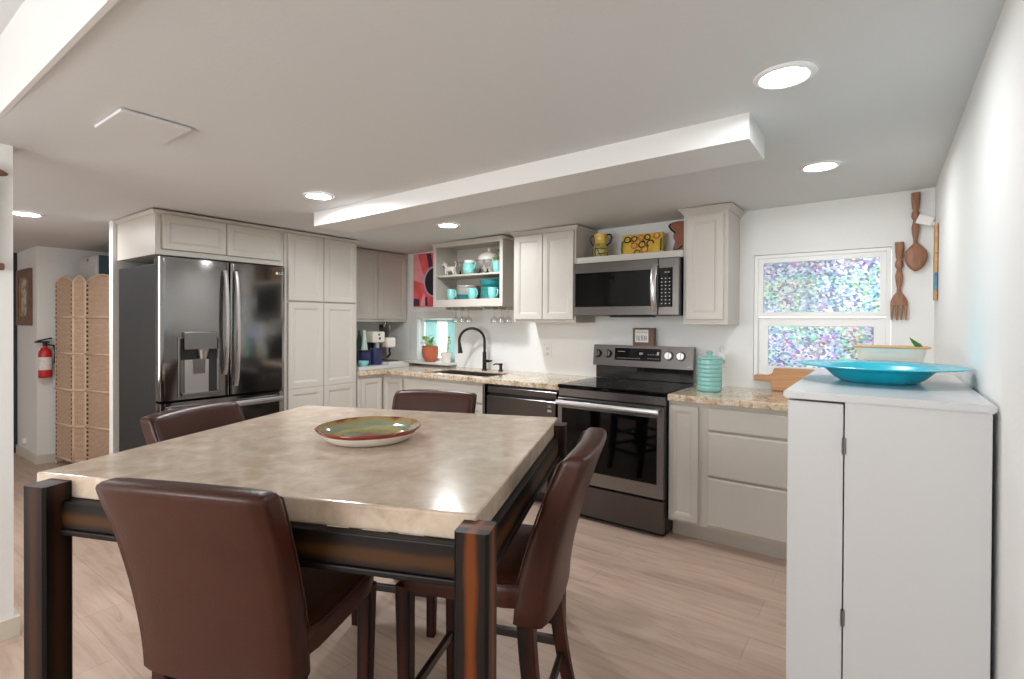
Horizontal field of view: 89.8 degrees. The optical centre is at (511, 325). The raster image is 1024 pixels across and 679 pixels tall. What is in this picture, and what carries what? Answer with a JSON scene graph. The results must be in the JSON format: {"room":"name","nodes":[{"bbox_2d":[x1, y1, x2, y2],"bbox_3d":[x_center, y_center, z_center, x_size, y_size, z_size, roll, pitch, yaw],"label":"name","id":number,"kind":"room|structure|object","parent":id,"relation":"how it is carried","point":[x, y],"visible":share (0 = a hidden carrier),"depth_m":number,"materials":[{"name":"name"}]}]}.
{"room":"kitchen","nodes":[
{"label":"kitchen","id":0,"kind":"room"},
{"bbox_2d":[0,143,13,620],"bbox_3d":[-2.913,0.139,1.264,0.140,2.400,2.434,1,0,36],"label":"wall partition","id":1,"kind":"structure","parent":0,"point":[6,151],"depth_m":2.19,"materials":[{"name":"white paint"}]},
{"bbox_2d":[0,169,7,269],"bbox_3d":[-2.173,-0.458,2.121,0.044,0.449,0.133,1,0,36],"label":"wall ornament","id":2,"kind":"object","parent":1,"relation":"attached to","point":[2,173],"visible":1,"depth_m":2.15,"materials":[{"name":"brown wood"}]},
{"bbox_2d":[0,608,19,641],"bbox_3d":[-2.905,1.296,1.274,0.158,0.085,2.452,1,0,36],"label":"baseboard","id":3,"kind":"structure","parent":1,"relation":"attached to","point":[9,627],"depth_m":2.19,"materials":[{"name":"beige"}]},
{"bbox_2d":[0,0,24,34],"bbox_3d":[-4.127,-1.171,1.276,9.000,0.230,3.638,1,0,36],"label":"ceiling","id":4,"kind":"structure","parent":0,"point":[8,8],"depth_m":1.71,"materials":[{"name":"white paint"}]},
{"bbox_2d":[17,246,108,455],"bbox_3d":[-4.520,0.196,6.602,2.140,2.200,2.800,1,0,36],"label":"wall","id":5,"kind":"structure","parent":0,"point":[35,395],"depth_m":4.93,"materials":[{"name":"white paint"}]},
{"bbox_2d":[13,253,16,452],"bbox_3d":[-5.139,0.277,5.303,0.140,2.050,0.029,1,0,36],"label":"door","id":6,"kind":"structure","parent":5,"relation":"in","point":[14,254],"depth_m":5.26,"materials":[{"name":"grey"}]},
{"bbox_2d":[21,436,26,447],"bbox_3d":[-4.796,1.148,5.055,0.070,0.115,0.036,1,0,36],"label":"night light","id":7,"kind":"object","parent":5,"relation":"attached to","point":[23,440],"visible":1,"depth_m":5.05,"materials":[{"name":"white plastic"}]},
{"bbox_2d":[16,268,32,325],"bbox_3d":[-4.797,-0.280,5.053,0.500,0.550,0.030,1,0,36],"label":"framed picture","id":8,"kind":"object","parent":5,"relation":"attached to","point":[24,287],"visible":1,"depth_m":5.03,"materials":[{"name":"brown wood"}]},
{"bbox_2d":[20,280,25,314],"bbox_3d":[-4.792,-0.280,5.059,0.320,0.370,0.010,1,0,36],"label":"print","id":9,"kind":"object","parent":8,"relation":"attached to","point":[22,282],"depth_m":5.09},
{"bbox_2d":[16,444,62,464],"bbox_3d":[-4.014,1.259,6.107,0.755,0.085,2.615,1,0,36],"label":"baseboard","id":10,"kind":"structure","parent":5,"relation":"attached to","point":[46,458],"depth_m":4.92,"materials":[{"name":"beige"}]},
{"bbox_2d":[34,337,54,377],"bbox_3d":[-4.395,0.299,4.842,0.120,0.379,0.128,0,0,-8],"label":"fire extinguisher","id":11,"kind":"object","parent":5,"relation":"attached to","point":[44,354],"visible":1,"depth_m":4.81,"materials":[{"name":"red paint"}]},
{"bbox_2d":[109,220,383,453],"bbox_3d":[-2.142,0.218,4.836,0.075,2.200,2.675,1,0,36],"label":"wall","id":12,"kind":"structure","parent":0,"point":[114,265],"depth_m":3.75,"materials":[{"name":"white paint"}]},
{"bbox_2d":[113,208,284,266],"bbox_3d":[-2.336,-0.615,3.883,0.709,0.288,0.905,1,0,36],"label":"upper cabinet","id":13,"kind":"object","parent":12,"relation":"attached to","point":[144,236],"visible":0.94,"depth_m":3.60,"materials":[{"name":"paint"}]},
{"bbox_2d":[356,248,407,321],"bbox_3d":[-1.531,-0.401,5.291,0.366,0.718,0.892,1,0,36],"label":"upper cabinet","id":14,"kind":"object","parent":12,"relation":"attached to","point":[381,276],"visible":0.66,"depth_m":5.25,"materials":[{"name":"paint"}]},
{"bbox_2d":[0,453,786,678],"bbox_3d":[-3.065,1.388,2.777,9.000,0.120,7.300,1,0,36],"label":"floor","id":15,"kind":"structure","parent":0,"point":[640,604],"depth_m":2.37,"materials":[{"name":"brown wood"}]},
{"bbox_2d":[54,274,108,463],"bbox_3d":[-3.735,0.424,4.596,1.314,1.779,0.170,0,0,31],"label":"folding screen","id":16,"kind":"object","parent":15,"relation":"on","point":[81,317],"visible":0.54,"depth_m":4.68,"materials":[{"name":"wicker"}]},
{"bbox_2d":[80,255,108,280],"bbox_3d":[-3.988,0.326,4.941,0.512,1.967,0.139,1,0,36],"label":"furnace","id":17,"kind":"object","parent":15,"relation":"on","point":[90,266],"visible":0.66,"depth_m":4.80,"materials":[{"name":"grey metal"}]},
{"bbox_2d":[81,266,95,278],"bbox_3d":[-4.027,-0.503,4.882,0.415,0.106,0.004,1,0,36],"label":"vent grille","id":18,"kind":"object","parent":17,"relation":"attached to","point":[87,272],"depth_m":4.88,"materials":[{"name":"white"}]},
{"bbox_2d":[119,256,284,451],"bbox_3d":[-2.287,0.436,3.851,0.817,1.776,0.854,1,0,36],"label":"refrigerator","id":19,"kind":"object","parent":15,"relation":"on","point":[192,331],"visible":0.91,"depth_m":3.58,"materials":[{"name":"grey"}]},
{"bbox_2d":[140,401,326,525],"bbox_3d":[-1.132,0.842,2.140,0.571,0.997,0.450,0,0,14],"label":"counter chair","id":20,"kind":"object","parent":15,"relation":"on","point":[186,420],"visible":0.23,"depth_m":2.13,"materials":[{"name":"leather"}]},
{"bbox_2d":[95,478,376,678],"bbox_3d":[-0.689,0.849,1.394,0.450,0.997,0.571,0,0,13],"label":"counter chair","id":21,"kind":"object","parent":15,"relation":"on","point":[220,589],"visible":0.95,"depth_m":1.19,"materials":[{"name":"leather"}]},
{"bbox_2d":[24,405,566,678],"bbox_3d":[-0.582,0.889,1.943,1.416,0.910,1.352,0,0,14],"label":"dining table","id":22,"kind":"object","parent":15,"relation":"on","point":[472,480],"visible":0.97,"depth_m":1.45,"materials":[{"name":"beige stone"}]},
{"bbox_2d":[315,416,420,447],"bbox_3d":[-0.547,0.409,1.982,0.394,0.050,0.392,1,0,36],"label":"serving dish","id":23,"kind":"object","parent":22,"relation":"on","point":[368,431],"visible":1,"depth_m":2.02,"materials":[{"name":"ceramic"}]},
{"bbox_2d":[280,229,359,410],"bbox_3d":[-1.863,0.280,4.547,0.709,2.084,0.711,1,0,36],"label":"pantry cabinet","id":24,"kind":"object","parent":15,"relation":"on","point":[320,270],"visible":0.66,"depth_m":4.30,"materials":[{"name":"paint"}]},
{"bbox_2d":[356,374,403,409],"bbox_3d":[-1.291,0.885,5.113,0.982,0.871,0.907,1,0,36],"label":"base cabinet","id":25,"kind":"object","parent":15,"relation":"on","point":[377,391],"visible":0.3,"depth_m":4.75,"materials":[{"name":"paint"}]},
{"bbox_2d":[356,363,592,389],"bbox_3d":[-0.618,0.432,4.624,2.639,0.042,0.907,1,0,36],"label":"countertop","id":26,"kind":"structure","parent":25,"relation":"on","point":[511,378],"depth_m":4.32,"materials":[{"name":"stone"}]},
{"bbox_2d":[356,363,408,370],"bbox_3d":[-1.439,0.388,5.063,0.580,0.032,0.605,1,0,36],"label":"tray","id":27,"kind":"object","parent":26,"relation":"on","point":[382,366],"visible":0.46,"depth_m":4.85,"materials":[{"name":"grey paint"}]},
{"bbox_2d":[356,330,361,363],"bbox_3d":[-1.508,0.206,5.084,0.084,0.330,0.084,1,0,36],"label":"glass bottle","id":28,"kind":"object","parent":27,"relation":"on","point":[359,338],"visible":0.59,"depth_m":5.05,"materials":[{"name":"green"}]},
{"bbox_2d":[358,360,368,366],"bbox_3d":[-1.373,0.349,4.752,0.100,0.050,0.100,1,0,36],"label":"bowl","id":29,"kind":"object","parent":27,"relation":"on","point":[363,363],"visible":1,"depth_m":4.72,"materials":[{"name":"ceramic"}]},
{"bbox_2d":[358,350,370,365],"bbox_3d":[-1.397,0.300,4.881,0.118,0.146,0.118,1,0,36],"label":"canister","id":30,"kind":"object","parent":27,"relation":"on","point":[362,354],"visible":0.79,"depth_m":4.83,"materials":[{"name":"ceramic"}]},
{"bbox_2d":[361,330,367,349],"bbox_3d":[-1.439,0.205,5.009,0.076,0.335,0.076,1,0,36],"label":"spray bottle","id":31,"kind":"object","parent":27,"relation":"on","point":[364,340],"visible":0.52,"depth_m":4.99,"materials":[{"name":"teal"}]},
{"bbox_2d":[361,331,384,361],"bbox_3d":[-1.408,0.214,5.160,0.234,0.315,0.150,1,0,36],"label":"espresso machine","id":32,"kind":"object","parent":27,"relation":"on","point":[374,338],"visible":0.48,"depth_m":5.09,"materials":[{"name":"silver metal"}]},
{"bbox_2d":[370,348,381,364],"bbox_3d":[-1.315,0.293,4.969,0.104,0.160,0.104,1,0,36],"label":"canister","id":33,"kind":"object","parent":27,"relation":"on","point":[376,353],"visible":0.93,"depth_m":4.92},
{"bbox_2d":[379,321,397,361],"bbox_3d":[-1.280,0.163,5.246,0.240,0.417,0.124,1,0,36],"label":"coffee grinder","id":34,"kind":"object","parent":27,"relation":"on","point":[389,342],"visible":0.69,"depth_m":5.21,"materials":[{"name":"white plastic"}]},
{"bbox_2d":[381,361,404,364],"bbox_3d":[-1.169,0.362,5.074,0.115,0.022,0.210,1,0,36],"label":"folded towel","id":35,"kind":"object","parent":27,"relation":"on","point":[386,362],"visible":1,"depth_m":5.03,"materials":[{"name":"white fabric"}]},
{"bbox_2d":[435,370,504,376],"bbox_3d":[-0.395,0.525,4.545,0.716,0.205,0.336,1,0,36],"label":"sink","id":36,"kind":"object","parent":26,"relation":"in","point":[445,371],"visible":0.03,"depth_m":4.74,"materials":[{"name":"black metal"}]},
{"bbox_2d":[458,327,491,369],"bbox_3d":[-0.337,0.211,4.790,0.331,0.399,0.094,0,0,10],"label":"tap","id":37,"kind":"object","parent":26,"relation":"on","point":[485,361],"visible":1,"depth_m":4.78,"materials":[{"name":"black"}]},
{"bbox_2d":[493,363,502,370],"bbox_3d":[-0.127,0.378,4.696,0.092,0.070,0.044,0,0,-4],"label":"soap dispenser","id":38,"kind":"object","parent":26,"relation":"on","point":[499,364],"visible":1,"depth_m":4.68,"materials":[{"name":"black"}]},
{"bbox_2d":[351,389,476,637],"bbox_3d":[-0.465,0.843,2.513,0.450,0.997,0.571,0,0,14],"label":"counter chair","id":39,"kind":"object","parent":15,"relation":"on","point":[434,400],"visible":0.19,"depth_m":2.68,"materials":[{"name":"leather"}]},
{"bbox_2d":[404,376,485,413],"bbox_3d":[-0.422,0.892,4.651,0.962,0.871,0.636,1,0,36],"label":"base cabinet","id":40,"kind":"object","parent":15,"relation":"on","point":[410,382],"visible":0.06,"depth_m":4.36,"materials":[{"name":"paint"}]},
{"bbox_2d":[395,427,606,678],"bbox_3d":[-0.014,0.850,1.704,0.628,0.997,0.450,0,0,17],"label":"counter chair","id":41,"kind":"object","parent":15,"relation":"on","point":[533,573],"visible":0.7,"depth_m":1.49,"materials":[{"name":"leather"}]},
{"bbox_2d":[482,384,558,501],"bbox_3d":[0.225,0.899,4.138,0.680,0.868,0.635,1,0,36],"label":"dishwasher","id":42,"kind":"object","parent":15,"relation":"on","point":[496,399],"visible":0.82,"depth_m":3.89,"materials":[{"name":"black metal"}]},
{"bbox_2d":[489,384,558,393],"bbox_3d":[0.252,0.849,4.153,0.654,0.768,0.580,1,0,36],"label":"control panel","id":43,"kind":"object","parent":42,"relation":"in","point":[496,385],"depth_m":3.92,"materials":[{"name":"black plastic"}]},
{"bbox_2d":[555,344,695,536],"bbox_3d":[0.801,0.746,3.682,0.797,1.185,0.729,1,0,36],"label":"range","id":44,"kind":"object","parent":15,"relation":"on","point":[628,487],"visible":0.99,"depth_m":3.42,"materials":[{"name":"black metal"}]},
{"bbox_2d":[558,377,693,396],"bbox_3d":[0.818,0.428,3.686,0.778,0.024,0.600,1,0,36],"label":"cooktop","id":45,"kind":"object","parent":44,"relation":"in","point":[625,386],"depth_m":3.59,"materials":[{"name":"black glass"}]},
{"bbox_2d":[633,328,655,345],"bbox_3d":[1.013,0.084,3.941,0.167,0.136,0.042,1,0,36],"label":"picture frame","id":46,"kind":"object","parent":44,"relation":"on","point":[641,336],"visible":1,"depth_m":3.92,"materials":[{"name":"brown wood"}]},
{"bbox_2d":[668,401,787,560],"bbox_3d":[1.707,0.911,3.112,1.332,0.871,0.636,1,0,36],"label":"base cabinet","id":47,"kind":"object","parent":15,"relation":"on","point":[727,469],"visible":0.4,"depth_m":3.04,"materials":[{"name":"paint"}]},
{"bbox_2d":[668,385,789,411],"bbox_3d":[1.705,0.453,3.102,1.330,0.042,0.652,1,0,36],"label":"countertop","id":48,"kind":"structure","parent":47,"relation":"on","point":[765,399],"depth_m":3.13,"materials":[{"name":"stone"}]},
{"bbox_2d":[697,351,722,391],"bbox_3d":[1.299,0.295,3.381,0.164,0.265,0.164,1,0,36],"label":"lidded jar","id":49,"kind":"object","parent":48,"relation":"on","point":[709,367],"visible":1,"depth_m":3.32,"materials":[{"name":"ceramic"}]},
{"bbox_2d":[753,368,813,390],"bbox_3d":[1.851,0.355,3.340,0.520,0.148,0.052,1,0,36],"label":"cutting board","id":50,"kind":"object","parent":48,"relation":"on","point":[781,379],"visible":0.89,"depth_m":3.38,"materials":[{"name":"brown wood"}]},
{"bbox_2d":[783,369,996,678],"bbox_3d":[1.275,0.774,1.786,0.471,1.160,0.936,1,0,36],"label":"storage cabinet","id":51,"kind":"object","parent":15,"relation":"on","point":[889,487],"visible":0.98,"depth_m":1.41,"materials":[{"name":"grey paint"}]},
{"bbox_2d":[798,359,970,384],"bbox_3d":[1.267,0.163,1.781,0.484,0.060,0.484,1,0,36],"label":"platter","id":52,"kind":"object","parent":51,"relation":"on","point":[879,372],"visible":1,"depth_m":1.72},
{"bbox_2d":[853,345,931,362],"bbox_3d":[1.503,0.136,2.042,0.250,0.112,0.190,1,0,36],"label":"bowl","id":53,"kind":"object","parent":51,"relation":"on","point":[865,352],"visible":0.67,"depth_m":1.98,"materials":[{"name":"white ceramic"}]},
{"bbox_2d":[909,337,922,346],"bbox_3d":[1.567,0.062,1.995,0.042,0.036,0.024,1,0,36],"label":"greens","id":54,"kind":"object","parent":53,"relation":"on","point":[915,343],"visible":1,"depth_m":1.99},
{"bbox_2d":[0,0,1005,254],"bbox_3d":[-1.988,-1.002,4.236,9.000,0.590,3.660,1,0,36],"label":"ceiling","id":55,"kind":"structure","parent":0,"point":[351,101],"depth_m":1.80,"materials":[{"name":"white paint"}]},
{"bbox_2d":[13,211,44,216],"bbox_3d":[-3.297,-0.756,3.486,0.195,0.008,0.195,1,0,36],"label":"recessed light","id":56,"kind":"object","parent":55,"relation":"in","point":[18,213],"visible":0.79,"depth_m":3.49,"materials":[{"name":"white plastic"}]},
{"bbox_2d":[0,0,118,118],"bbox_3d":[-3.065,-0.923,2.747,9.000,0.278,0.014,1,0,36],"label":"ceiling light","id":57,"kind":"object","parent":55,"relation":"attached to","point":[40,33],"depth_m":1.57,"materials":[{"name":"white"}]},
{"bbox_2d":[94,108,190,144],"bbox_3d":[-1.432,-0.768,1.995,0.280,0.012,0.230,1,0,36],"label":"ceiling panel","id":58,"kind":"object","parent":55,"relation":"attached to","point":[122,121],"visible":1,"depth_m":1.98,"materials":[{"name":"white paint"}]},
{"bbox_2d":[302,192,334,199],"bbox_3d":[-1.152,-0.771,3.064,0.181,0.008,0.181,1,0,36],"label":"recessed light","id":59,"kind":"object","parent":55,"relation":"in","point":[312,195],"visible":1,"depth_m":3.05,"materials":[{"name":"white plastic"}]},
{"bbox_2d":[436,223,459,227],"bbox_3d":[-0.493,-0.774,3.975,0.181,0.008,0.181,1,0,36],"label":"recessed light","id":60,"kind":"object","parent":55,"relation":"in","point":[444,225],"visible":1,"depth_m":3.97,"materials":[{"name":"white plastic"}]},
{"bbox_2d":[314,112,763,232],"bbox_3d":[-0.151,-0.739,2.834,2.758,0.134,0.300,1,0,36],"label":"ceiling beam","id":61,"kind":"structure","parent":55,"relation":"attached to","point":[737,139],"depth_m":2.42,"materials":[{"name":"white"}]},
{"bbox_2d":[753,62,816,89],"bbox_3d":[0.862,-0.787,1.629,0.181,0.008,0.181,1,0,36],"label":"recessed light","id":62,"kind":"object","parent":55,"relation":"in","point":[791,74],"visible":1,"depth_m":1.62,"materials":[{"name":"white plastic"}]},
{"bbox_2d":[799,160,841,171],"bbox_3d":[1.532,-0.790,2.557,0.181,0.008,0.181,1,0,36],"label":"recessed light","id":63,"kind":"object","parent":55,"relation":"in","point":[819,166],"visible":1,"depth_m":2.55,"materials":[{"name":"white plastic"}]},
{"bbox_2d":[387,187,934,388],"bbox_3d":[0.556,0.233,4.436,4.765,2.200,0.160,1,0,36],"label":"wall","id":64,"kind":"structure","parent":0,"point":[880,220],"depth_m":3.58,"materials":[{"name":"white paint"}]},
{"bbox_2d":[414,253,432,306],"bbox_3d":[-0.841,-0.477,5.329,0.495,0.555,0.026,1,0,36],"label":"painting","id":65,"kind":"object","parent":64,"relation":"attached to","point":[423,263],"visible":0.52,"depth_m":5.38,"materials":[{"name":"red"}]},
{"bbox_2d":[402,311,456,365],"bbox_3d":[-0.829,0.121,5.305,0.660,0.534,0.215,1,0,36],"label":"window","id":66,"kind":"structure","parent":64,"relation":"in","point":[449,315],"depth_m":5.41,"materials":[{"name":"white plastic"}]},
{"bbox_2d":[422,335,438,361],"bbox_3d":[-0.846,0.228,5.250,0.174,0.277,0.209,1,0,36],"label":"potted plant","id":67,"kind":"object","parent":66,"relation":"on","point":[430,353],"visible":1,"depth_m":5.20,"materials":[{"name":"green plant"}]},
{"bbox_2d":[426,320,436,345],"bbox_3d":[-0.849,0.147,5.403,0.165,0.413,0.024,1,0,36],"label":"sheer curtain","id":68,"kind":"object","parent":66,"relation":"hanging from","point":[431,325],"visible":0.53,"depth_m":5.39,"materials":[{"name":"fabric"}]},
{"bbox_2d":[437,337,451,362],"bbox_3d":[-0.663,0.237,5.137,0.122,0.262,0.145,1,0,36],"label":"potted plant","id":69,"kind":"object","parent":66,"relation":"on","point":[446,357],"visible":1,"depth_m":5.10,"materials":[{"name":"green plant"}]},
{"bbox_2d":[447,320,454,360],"bbox_3d":[-0.610,0.149,5.230,0.135,0.413,0.024,1,0,36],"label":"sheer curtain","id":70,"kind":"object","parent":66,"relation":"hanging from","point":[450,323],"visible":0.63,"depth_m":5.23,"materials":[{"name":"fabric"}]},
{"bbox_2d":[431,235,513,310],"bbox_3d":[-0.323,-0.459,4.754,0.858,0.624,0.345,1,0,36],"label":"upper cabinet","id":71,"kind":"object","parent":64,"relation":"attached to","point":[470,249],"visible":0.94,"depth_m":4.78,"materials":[{"name":"paint"}]},
{"bbox_2d":[442,261,456,274],"bbox_3d":[-0.594,-0.541,4.871,0.189,0.131,0.061,1,0,36],"label":"dog figurine","id":72,"kind":"object","parent":71,"relation":"on","point":[453,269],"visible":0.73,"depth_m":4.85,"materials":[{"name":"white"}]},
{"bbox_2d":[447,289,456,299],"bbox_3d":[-0.565,-0.291,4.810,0.094,0.100,0.114,0,0,-5],"label":"mug","id":73,"kind":"object","parent":71,"relation":"in","point":[451,293],"visible":0.87,"depth_m":4.78,"materials":[{"name":"ceramic"}]},
{"bbox_2d":[437,272,498,279],"bbox_3d":[-0.312,-0.464,4.770,0.784,0.018,0.287,1,0,36],"label":"shelf","id":74,"kind":"object","parent":71,"relation":"attached to","point":[486,275],"depth_m":4.83,"materials":[{"name":"paint"}]},
{"bbox_2d":[462,260,475,273],"bbox_3d":[-0.380,-0.535,4.697,0.147,0.122,0.124,0,0,13],"label":"pitcher","id":75,"kind":"object","parent":71,"relation":"on","point":[469,266],"visible":0.95,"depth_m":4.65,"materials":[{"name":"ceramic"}]},
{"bbox_2d":[468,288,477,298],"bbox_3d":[-0.356,-0.289,4.655,0.094,0.100,0.114,0,0,-5],"label":"mug","id":76,"kind":"object","parent":71,"relation":"in","point":[472,292],"visible":0.83,"depth_m":4.63,"materials":[{"name":"ceramic"}]},
{"bbox_2d":[478,248,498,272],"bbox_3d":[-0.211,-0.594,4.717,0.208,0.242,0.208,0,0,-9],"label":"soup tureen","id":77,"kind":"object","parent":71,"relation":"on","point":[487,256],"visible":0.73,"depth_m":4.64,"materials":[{"name":"white"}]},
{"bbox_2d":[488,287,498,297],"bbox_3d":[-0.168,-0.287,4.523,0.094,0.100,0.114,0,0,-5],"label":"mug","id":78,"kind":"object","parent":71,"relation":"in","point":[493,292],"visible":0.83,"depth_m":4.50,"materials":[{"name":"ceramic"}]},
{"bbox_2d":[492,249,499,271],"bbox_3d":[-0.128,-0.572,4.523,0.102,0.201,0.115,0,0,-21],"label":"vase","id":79,"kind":"object","parent":71,"relation":"on","point":[496,263],"visible":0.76,"depth_m":4.50,"materials":[{"name":"ceramic"}]},
{"bbox_3d":[-0.421,-0.252,4.884,0.213,0.022,0.213,1,0,36],"label":"dinner plate","id":80,"kind":"object","parent":71,"relation":"in","visible":0},
{"bbox_3d":[-0.421,-0.265,4.884,0.213,0.022,0.213,1,0,36],"label":"dinner plate","id":81,"kind":"object","parent":80,"relation":"on","visible":0},
{"bbox_3d":[-0.420,-0.278,4.884,0.213,0.022,0.213,1,0,36],"label":"dinner plate","id":82,"kind":"object","parent":81,"relation":"on","visible":0},
{"bbox_3d":[-0.420,-0.290,4.884,0.213,0.022,0.213,1,0,36],"label":"dinner plate","id":83,"kind":"object","parent":82,"relation":"on","visible":0},
{"bbox_3d":[-0.420,-0.303,4.884,0.213,0.022,0.213,1,0,36],"label":"dinner plate","id":84,"kind":"object","parent":83,"relation":"on","visible":0},
{"bbox_3d":[-0.420,-0.316,4.884,0.213,0.022,0.213,1,0,36],"label":"dinner plate","id":85,"kind":"object","parent":84,"relation":"on","visible":0},
{"bbox_3d":[-0.420,-0.329,4.884,0.213,0.022,0.213,1,0,36],"label":"dinner plate","id":86,"kind":"object","parent":85,"relation":"on","visible":0},
{"bbox_3d":[-0.420,-0.342,4.884,0.213,0.022,0.213,1,0,36],"label":"dinner plate","id":87,"kind":"object","parent":86,"relation":"on","visible":0},
{"bbox_3d":[-0.420,-0.354,4.884,0.213,0.022,0.213,1,0,36],"label":"dinner plate","id":88,"kind":"object","parent":87,"relation":"on","visible":0},
{"bbox_2d":[457,285,478,286],"bbox_3d":[-0.420,-0.367,4.884,0.213,0.022,0.213,1,0,36],"label":"dinner plate","id":89,"kind":"object","parent":88,"relation":"on","point":[458,285],"visible":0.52,"depth_m":4.80,"materials":[{"name":"white"}]},
{"bbox_3d":[-0.186,-0.250,4.715,0.211,0.022,0.211,1,0,36],"label":"plate","id":90,"kind":"object","parent":71,"relation":"in","visible":0},
{"bbox_3d":[-0.186,-0.263,4.714,0.211,0.022,0.211,1,0,36],"label":"plate","id":91,"kind":"object","parent":90,"relation":"on","visible":0},
{"bbox_3d":[-0.186,-0.275,4.714,0.211,0.022,0.211,1,0,36],"label":"plate","id":92,"kind":"object","parent":91,"relation":"on","visible":0},
{"bbox_3d":[-0.185,-0.288,4.714,0.211,0.022,0.211,1,0,36],"label":"plate","id":93,"kind":"object","parent":92,"relation":"on","visible":0},
{"bbox_3d":[-0.185,-0.301,4.714,0.211,0.022,0.211,1,0,36],"label":"plate","id":94,"kind":"object","parent":93,"relation":"on","visible":0},
{"bbox_3d":[-0.185,-0.314,4.714,0.211,0.022,0.211,1,0,36],"label":"plate","id":95,"kind":"object","parent":94,"relation":"on","visible":0},
{"bbox_3d":[-0.185,-0.327,4.714,0.211,0.022,0.211,1,0,36],"label":"plate","id":96,"kind":"object","parent":95,"relation":"on","visible":0},
{"bbox_3d":[-0.185,-0.339,4.714,0.211,0.022,0.211,1,0,36],"label":"plate","id":97,"kind":"object","parent":96,"relation":"on","visible":0},
{"bbox_2d":[480,281,498,286],"bbox_3d":[-0.185,-0.377,4.714,0.226,0.050,0.226,1,0,36],"label":"bowl","id":98,"kind":"object","parent":97,"relation":"on","point":[484,283],"visible":0.71,"depth_m":4.63,"materials":[{"name":"teal"}]},
{"bbox_2d":[480,279,498,280],"bbox_3d":[-0.185,-0.395,4.713,0.226,0.050,0.226,1,0,36],"label":"bowl","id":99,"kind":"object","parent":98,"relation":"on","point":[481,279],"visible":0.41,"depth_m":4.62,"materials":[{"name":"teal"}]},
{"bbox_2d":[544,345,551,357],"bbox_3d":[0.314,0.223,4.507,0.072,0.115,0.008,1,0,36],"label":"power outlet","id":100,"kind":"object","parent":64,"relation":"attached to","point":[547,348],"visible":1,"depth_m":4.50,"materials":[{"name":"white plastic"}]},
{"bbox_2d":[510,224,597,322],"bbox_3d":[0.344,-0.403,4.269,0.640,0.752,0.351,1,0,36],"label":"upper cabinet","id":101,"kind":"object","parent":64,"relation":"attached to","point":[544,259],"visible":0.93,"depth_m":4.11,"materials":[{"name":"paint"}]},
{"bbox_2d":[574,257,683,317],"bbox_3d":[0.892,-0.266,3.818,0.810,0.408,0.440,1,0,36],"label":"microwave","id":102,"kind":"object","parent":64,"relation":"attached to","point":[653,287],"visible":0.98,"depth_m":3.65,"materials":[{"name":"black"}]},
{"bbox_2d":[576,250,683,263],"bbox_3d":[0.926,-0.497,3.862,0.822,0.048,0.327,1,0,36],"label":"display shelf","id":103,"kind":"object","parent":64,"relation":"attached to","point":[674,253],"visible":0.49,"depth_m":3.70,"materials":[{"name":"paint"}]},
{"bbox_2d":[589,233,612,256],"bbox_3d":[0.693,-0.620,4.013,0.125,0.192,0.165,0,0,-18],"label":"vase","id":104,"kind":"object","parent":103,"relation":"on","point":[601,248],"visible":0.83,"depth_m":3.97,"materials":[{"name":"yellow"}]},
{"bbox_2d":[621,232,663,254],"bbox_3d":[0.977,-0.608,3.874,0.324,0.172,0.059,1,0,36],"label":"tray","id":105,"kind":"object","parent":103,"relation":"on","point":[648,242],"visible":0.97,"depth_m":3.87,"materials":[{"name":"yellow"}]},
{"bbox_2d":[668,221,683,249],"bbox_3d":[1.194,-0.634,3.683,0.141,0.230,0.048,1,0,36],"label":"vase","id":106,"kind":"object","parent":103,"relation":"on","point":[677,227],"visible":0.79,"depth_m":3.67,"materials":[{"name":"red"}]},
{"bbox_2d":[678,202,744,324],"bbox_3d":[1.366,-0.399,3.524,0.350,0.778,0.359,1,0,36],"label":"upper cabinet","id":107,"kind":"object","parent":64,"relation":"attached to","point":[711,232],"visible":1,"depth_m":3.40,"materials":[{"name":"paint"}]},
{"bbox_2d":[718,350,727,366],"bbox_3d":[1.497,0.234,3.651,0.072,0.115,0.008,1,0,36],"label":"power outlet","id":108,"kind":"object","parent":64,"relation":"attached to","point":[725,362],"visible":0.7,"depth_m":3.64,"materials":[{"name":"white plastic"}]},
{"bbox_2d":[718,352,725,359],"bbox_3d":[1.484,0.192,3.632,0.050,0.100,0.036,1,0,36],"label":"plug adapter","id":109,"kind":"object","parent":108,"relation":"attached to","point":[720,354],"visible":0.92,"depth_m":3.62,"materials":[{"name":"white plastic"}]},
{"bbox_2d":[753,247,891,381],"bbox_3d":[1.992,-0.048,3.343,0.761,0.859,0.108,1,0,36],"label":"window","id":110,"kind":"structure","parent":64,"relation":"in","point":[810,305],"depth_m":3.34,"materials":[{"name":"white plastic"}]},
{"bbox_2d":[890,242,907,319],"bbox_3d":[2.296,-0.265,3.050,0.083,0.461,0.035,1,0,36],"label":"wooden fork","id":111,"kind":"object","parent":64,"relation":"attached to","point":[898,299],"visible":1,"depth_m":3.04,"materials":[{"name":"brown wood"}]},
{"bbox_2d":[904,192,927,270],"bbox_3d":[2.358,-0.549,3.001,0.110,0.458,0.040,1,0,36],"label":"wooden spoon","id":112,"kind":"object","parent":64,"relation":"hanging from","point":[916,255],"visible":0.94,"depth_m":2.99,"materials":[{"name":"brown wood"}]},
{"bbox_2d":[934,0,1023,678],"bbox_3d":[0.481,0.111,0.146,0.140,2.500,7.200,1,0,36],"label":"wall","id":113,"kind":"structure","parent":0,"point":[979,304],"depth_m":1.32,"materials":[{"name":"white paint"}]},
{"bbox_2d":[916,214,935,226],"bbox_3d":[2.376,-0.607,2.954,0.090,0.076,0.025,1,0,36],"label":"sensor","id":114,"kind":"object","parent":113,"relation":"attached to","point":[922,219],"visible":0.88,"depth_m":2.94,"materials":[{"name":"white plastic"}]},
{"bbox_2d":[933,223,937,300],"bbox_3d":[2.302,-0.346,2.795,0.014,0.415,0.100,1,0,36],"label":"stick","id":115,"kind":"object","parent":113,"relation":"attached to","point":[935,256],"visible":1,"depth_m":2.76,"materials":[{"name":"brown wood"}]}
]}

